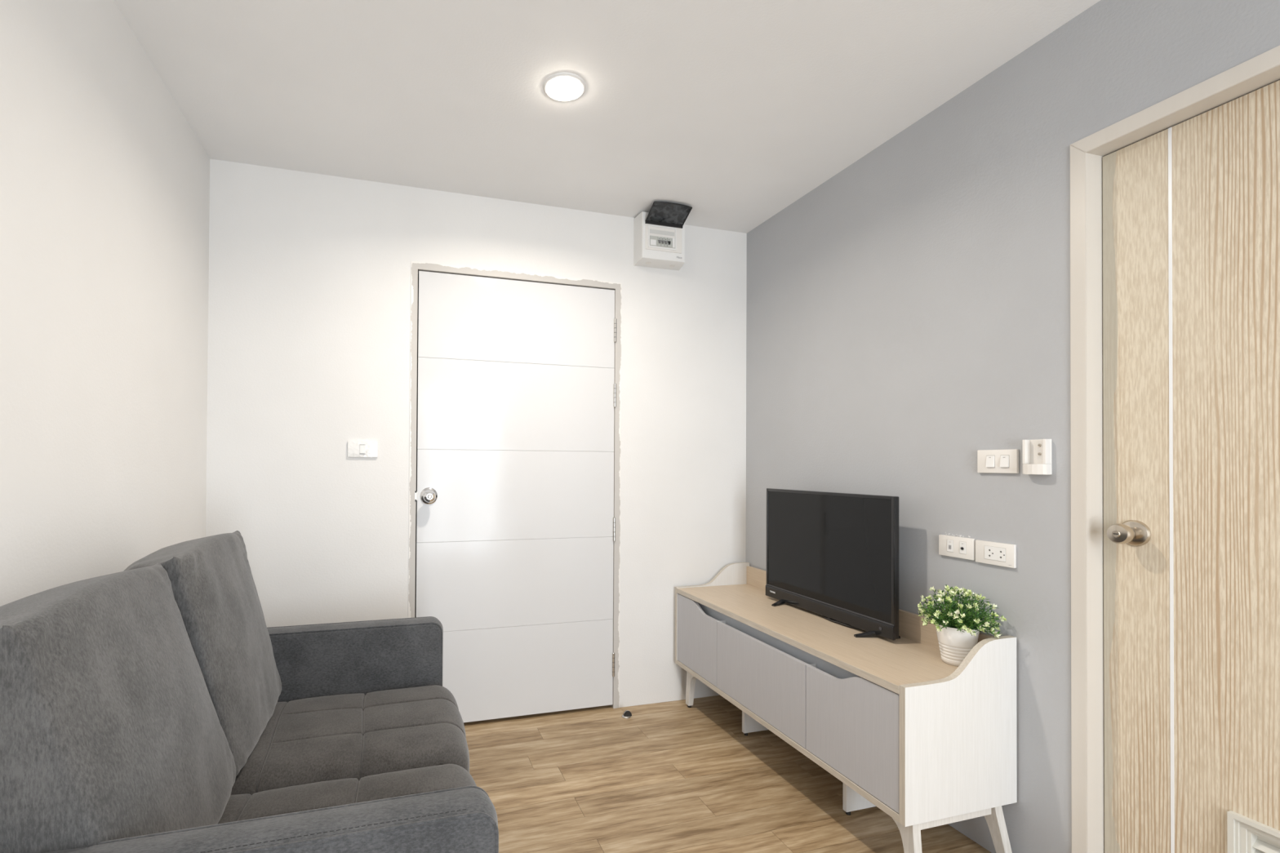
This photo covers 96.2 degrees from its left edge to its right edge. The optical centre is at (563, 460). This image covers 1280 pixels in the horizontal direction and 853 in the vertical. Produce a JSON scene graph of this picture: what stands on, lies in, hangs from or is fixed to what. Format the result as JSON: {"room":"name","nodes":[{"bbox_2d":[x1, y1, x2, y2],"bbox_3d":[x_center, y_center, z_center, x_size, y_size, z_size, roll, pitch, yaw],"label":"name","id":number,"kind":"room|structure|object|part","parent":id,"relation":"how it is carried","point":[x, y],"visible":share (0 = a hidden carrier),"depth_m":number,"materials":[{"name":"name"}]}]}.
{"room":"living room","nodes":[
{"label":"living room","id":0,"kind":"room"},
{"bbox_2d":[0,0,209,606],"bbox_3d":[-0.850,-0.028,0.101,0.120,2.400,4.500,0,-1,-16],"label":"wall","id":1,"kind":"structure","parent":0,"point":[104,180],"depth_m":1.42,"materials":[{"name":"white paint"}]},
{"bbox_2d":[205,158,746,707],"bbox_3d":[-0.253,-0.001,2.684,2.723,2.400,0.120,0,-1,-16],"label":"wall","id":2,"kind":"structure","parent":0,"point":[308,354],"depth_m":2.47,"materials":[{"name":"white paint"}]},
{"bbox_2d":[347,440,377,457],"bbox_3d":[-0.858,-0.047,2.437,0.120,0.068,0.013,0,-1,-16],"label":"light switch","id":3,"kind":"object","parent":2,"relation":"attached to","point":[355,448],"visible":1,"depth_m":2.43,"materials":[{"name":"white plastic"}]},
{"bbox_2d":[408,261,622,722],"bbox_3d":[-0.199,0.164,2.639,0.995,2.070,0.142,0,-1,-16],"label":"door","id":4,"kind":"structure","parent":2,"relation":"in","point":[515,377],"depth_m":2.63,"materials":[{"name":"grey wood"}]},
{"bbox_3d":[-0.585,0.158,2.485,0.054,0.054,0.060,0,-1,-16],"label":"knob","id":5,"kind":"part","parent":4,"relation":"part of","materials":[{"name":"silver metal"}]},
{"bbox_2d":[633,201,692,270],"bbox_3d":[0.495,-1.074,2.736,0.246,0.231,0.217,0,-1,-16],"label":"box","id":6,"kind":"object","parent":2,"relation":"attached to","point":[659,241],"visible":1,"depth_m":2.73,"materials":[{"name":"white plastic"}]},
{"bbox_2d":[649,239,656,245],"bbox_3d":[0.428,-1.039,2.714,0.030,0.027,0.004,0,-1,-16],"label":"switch","id":7,"kind":"object","parent":6,"relation":"attached to","point":[652,242],"depth_m":2.71,"materials":[{"name":"white plastic"}]},
{"bbox_3d":[0.483,-1.065,2.736,0.191,0.123,0.004,0,-1,-16],"label":"panel","id":8,"kind":"part","parent":6,"relation":"part of","materials":[{"name":"white plastic"}]},
{"bbox_3d":[0.499,-1.163,2.684,0.192,0.054,0.108,0,-1,-16],"label":"lid","id":9,"kind":"part","parent":6,"relation":"part of","materials":[{"name":"plastic"}]},
{"bbox_2d":[113,0,1100,233],"bbox_3d":[0.406,-1.267,0.479,2.723,0.100,4.740,0,-1,-16],"label":"ceiling","id":10,"kind":"structure","parent":0,"point":[732,112],"depth_m":1.83,"materials":[{"name":"paint"}]},
{"bbox_2d":[542,71,586,101],"bbox_3d":[0.004,-1.199,1.841,0.140,0.015,0.140,0,-1,-16],"label":"recessed light","id":11,"kind":"object","parent":10,"relation":"in","point":[559,86],"visible":1,"depth_m":1.82,"materials":[{"name":"white plastic"}]},
{"bbox_2d":[547,76,581,100],"bbox_3d":[0.004,-1.199,1.841,0.109,0.015,0.109,0,-1,-16],"label":"diffuser","id":12,"kind":"object","parent":11,"relation":"attached to","point":[559,88],"depth_m":1.83,"materials":[{"name":"white plastic"}]},
{"bbox_2d":[463,695,991,852],"bbox_3d":[0.392,1.233,0.456,2.723,0.100,4.740,0,-1,-16],"label":"floor","id":13,"kind":"structure","parent":0,"point":[671,776],"depth_m":2.07,"materials":[{"name":"brown wood"}]},
{"bbox_2d":[0,530,498,852],"bbox_3d":[-0.671,0.699,1.386,0.914,0.973,1.227,0,-1,-16],"label":"sofa","id":14,"kind":"object","parent":13,"relation":"on","point":[153,705],"visible":1,"depth_m":1.09,"materials":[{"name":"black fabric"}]},
{"bbox_2d":[0,562,235,852],"bbox_3d":[-0.839,0.489,1.057,0.327,0.538,0.545,0,-1,-16],"label":"pillow","id":15,"kind":"object","parent":14,"relation":"on","point":[117,725],"depth_m":0.92,"materials":[{"name":"grey fabric"}]},
{"bbox_2d":[123,530,281,776],"bbox_3d":[-0.972,0.487,1.569,0.298,0.550,0.545,0,-1,-16],"label":"pillow","id":16,"kind":"object","parent":14,"relation":"on","point":[214,591],"depth_m":1.44,"materials":[{"name":"grey fabric"}]},
{"bbox_3d":[-0.509,0.820,0.838,0.826,0.530,0.086,0,-1,-16],"label":"armrest","id":17,"kind":"part","parent":14,"relation":"part of","materials":[{"name":"grey fabric"}]},
{"bbox_2d":[217,764,476,823],"bbox_3d":[-0.534,0.837,1.146,0.784,0.169,0.516,0,-1,-16],"label":"seat cushion","id":18,"kind":"object","parent":14,"relation":"on","point":[317,793],"depth_m":1.32,"materials":[{"name":"grey fabric"}]},
{"bbox_2d":[231,684,469,795],"bbox_3d":[-0.682,0.841,1.653,0.784,0.169,0.532,0,-1,-16],"label":"seat cushion","id":19,"kind":"object","parent":14,"relation":"on","point":[313,733],"depth_m":1.57,"materials":[{"name":"grey fabric"}]},
{"bbox_3d":[-0.831,0.828,1.933,0.826,0.530,0.085,0,-1,-16],"label":"armrest","id":20,"kind":"part","parent":14,"relation":"part of","materials":[{"name":"grey fabric"}]},
{"bbox_2d":[622,710,631,719],"bbox_3d":[0.297,1.188,2.666,0.048,0.029,0.042,0,-1,-16],"label":"door stop","id":21,"kind":"object","parent":13,"relation":"on","point":[627,714],"visible":1,"depth_m":2.66,"materials":[{"name":"silver metal"}]},
{"bbox_2d":[675,562,1017,852],"bbox_3d":[0.942,0.862,2.242,0.415,0.680,1.340,0,-1,-16],"label":"sideboard","id":22,"kind":"object","parent":13,"relation":"on","point":[924,740],"visible":0.99,"depth_m":1.74,"materials":[{"name":"white laminate"}]},
{"bbox_3d":[0.633,1.100,2.721,0.027,0.186,0.152,0,-1,-16],"label":"leg","id":23,"kind":"part","parent":22,"relation":"part of","materials":[{"name":"white wood"}]},
{"bbox_3d":[0.621,0.821,2.638,0.016,0.326,0.358,0,-1,-16],"label":"cupboard door","id":24,"kind":"part","parent":22,"relation":"part of","materials":[{"name":"grey laminate"}]},
{"bbox_3d":[0.756,0.768,2.877,0.414,0.482,0.019,0,-1,-16],"label":"panel","id":25,"kind":"part","parent":22,"relation":"part of","materials":[{"name":"white laminate"}]},
{"bbox_2d":[765,488,900,640],"bbox_3d":[1.038,0.379,2.282,0.150,0.503,0.700,0,-1,-16],"label":"television","id":26,"kind":"object","parent":22,"relation":"on","point":[832,555],"visible":1,"depth_m":2.19,"materials":[{"name":"black plastic"}]},
{"bbox_2d":[822,615,862,630],"bbox_3d":[1.096,0.624,2.202,0.097,0.011,0.242,0,-1,-16],"label":"power cable","id":27,"kind":"object","parent":22,"relation":"on","point":[824,617],"visible":0.26,"depth_m":2.18,"materials":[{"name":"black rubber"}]},
{"bbox_3d":[0.882,0.814,1.752,0.016,0.326,0.372,0,-1,-16],"label":"cupboard door","id":28,"kind":"part","parent":22,"relation":"part of","materials":[{"name":"grey laminate"}]},
{"bbox_3d":[0.955,1.092,1.626,0.027,0.186,0.152,0,-1,-16],"label":"leg","id":29,"kind":"part","parent":22,"relation":"part of","materials":[{"name":"white wood"}]},
{"bbox_3d":[1.110,1.012,1.619,0.264,0.025,0.020,0,-1,-16],"label":"rail","id":30,"kind":"part","parent":22,"relation":"part of","materials":[{"name":"white wood"}]},
{"bbox_3d":[1.127,0.759,1.617,0.414,0.482,0.019,0,-1,-16],"label":"panel","id":31,"kind":"part","parent":22,"relation":"part of","materials":[{"name":"white laminate"}]},
{"bbox_2d":[917,584,1007,666],"bbox_3d":[1.207,0.506,1.752,0.193,0.242,0.236,0,-1,-16],"label":"potted plant","id":32,"kind":"object","parent":22,"relation":"on","point":[957,633],"visible":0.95,"depth_m":1.73,"materials":[{"name":"green plant"}]},
{"bbox_3d":[1.218,0.567,1.760,0.118,0.119,0.118,0,-1,-16],"label":"pot","id":33,"kind":"part","parent":32,"relation":"part of","materials":[{"name":"white ceramic"}]},
{"bbox_3d":[1.262,1.095,1.716,0.064,0.186,0.152,0,-1,-16],"label":"leg","id":34,"kind":"part","parent":22,"relation":"part of","materials":[{"name":"white wood"}]},
{"bbox_2d":[746,0,1279,852],"bbox_3d":[1.648,-0.006,0.835,0.120,2.400,4.500,0,-1,-16],"label":"wall","id":35,"kind":"structure","parent":0,"point":[908,314],"depth_m":1.81,"materials":[{"name":"grey paint"}]},
{"bbox_2d":[938,534,975,559],"bbox_3d":[1.277,0.282,1.850,0.014,0.068,0.120,0,-1,-16],"label":"wall outlet","id":36,"kind":"object","parent":35,"relation":"attached to","point":[963,548],"visible":1,"depth_m":1.84,"materials":[{"name":"white plastic"}]},
{"bbox_2d":[975,539,1016,568],"bbox_3d":[1.313,0.284,1.731,0.012,0.069,0.118,0,-1,-16],"label":"wall outlet","id":37,"kind":"object","parent":35,"relation":"attached to","point":[1002,554],"visible":1,"depth_m":1.72,"materials":[{"name":"white plastic"}]},
{"bbox_2d":[977,448,1018,473],"bbox_3d":[1.315,0.004,1.726,0.015,0.071,0.118,0,-1,-16],"label":"light switch","id":38,"kind":"object","parent":35,"relation":"attached to","point":[993,461],"visible":1,"depth_m":1.72,"materials":[{"name":"white plastic"}]},
{"bbox_2d":[1022,439,1051,475],"bbox_3d":[1.340,-0.009,1.614,0.031,0.100,0.062,0,-1,-16],"label":"remote holder","id":39,"kind":"object","parent":35,"relation":"attached to","point":[1037,453],"visible":1,"depth_m":1.61,"materials":[{"name":"white plastic"}]},
{"bbox_2d":[1070,44,1279,852],"bbox_3d":[1.544,0.167,1.119,0.114,2.058,0.906,0,-1,-16],"label":"door","id":40,"kind":"structure","parent":35,"relation":"in","point":[1175,202],"depth_m":1.37,"materials":[{"name":"beige wood"}]},
{"bbox_3d":[1.427,0.170,1.537,0.104,2.058,0.037,0,-1,-16],"label":"frame","id":41,"kind":"part","parent":40,"relation":"part of","materials":[{"name":"beige paint"}]},
{"bbox_3d":[1.426,0.186,1.445,0.064,0.051,0.051,0,-1,-16],"label":"knob","id":42,"kind":"part","parent":40,"relation":"part of","materials":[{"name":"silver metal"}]},
{"bbox_3d":[1.555,-0.841,1.129,0.104,0.041,0.906,0,-1,-16],"label":"frame","id":43,"kind":"part","parent":40,"relation":"part of","materials":[{"name":"beige paint"}]},
{"bbox_2d":[1226,810,1279,852],"bbox_3d":[1.558,0.948,1.133,0.044,0.316,0.316,0,-1,-16],"label":"vent","id":44,"kind":"object","parent":40,"relation":"attached to","point":[1247,832],"depth_m":1.25,"materials":[{"name":"white plastic"}]}
]}

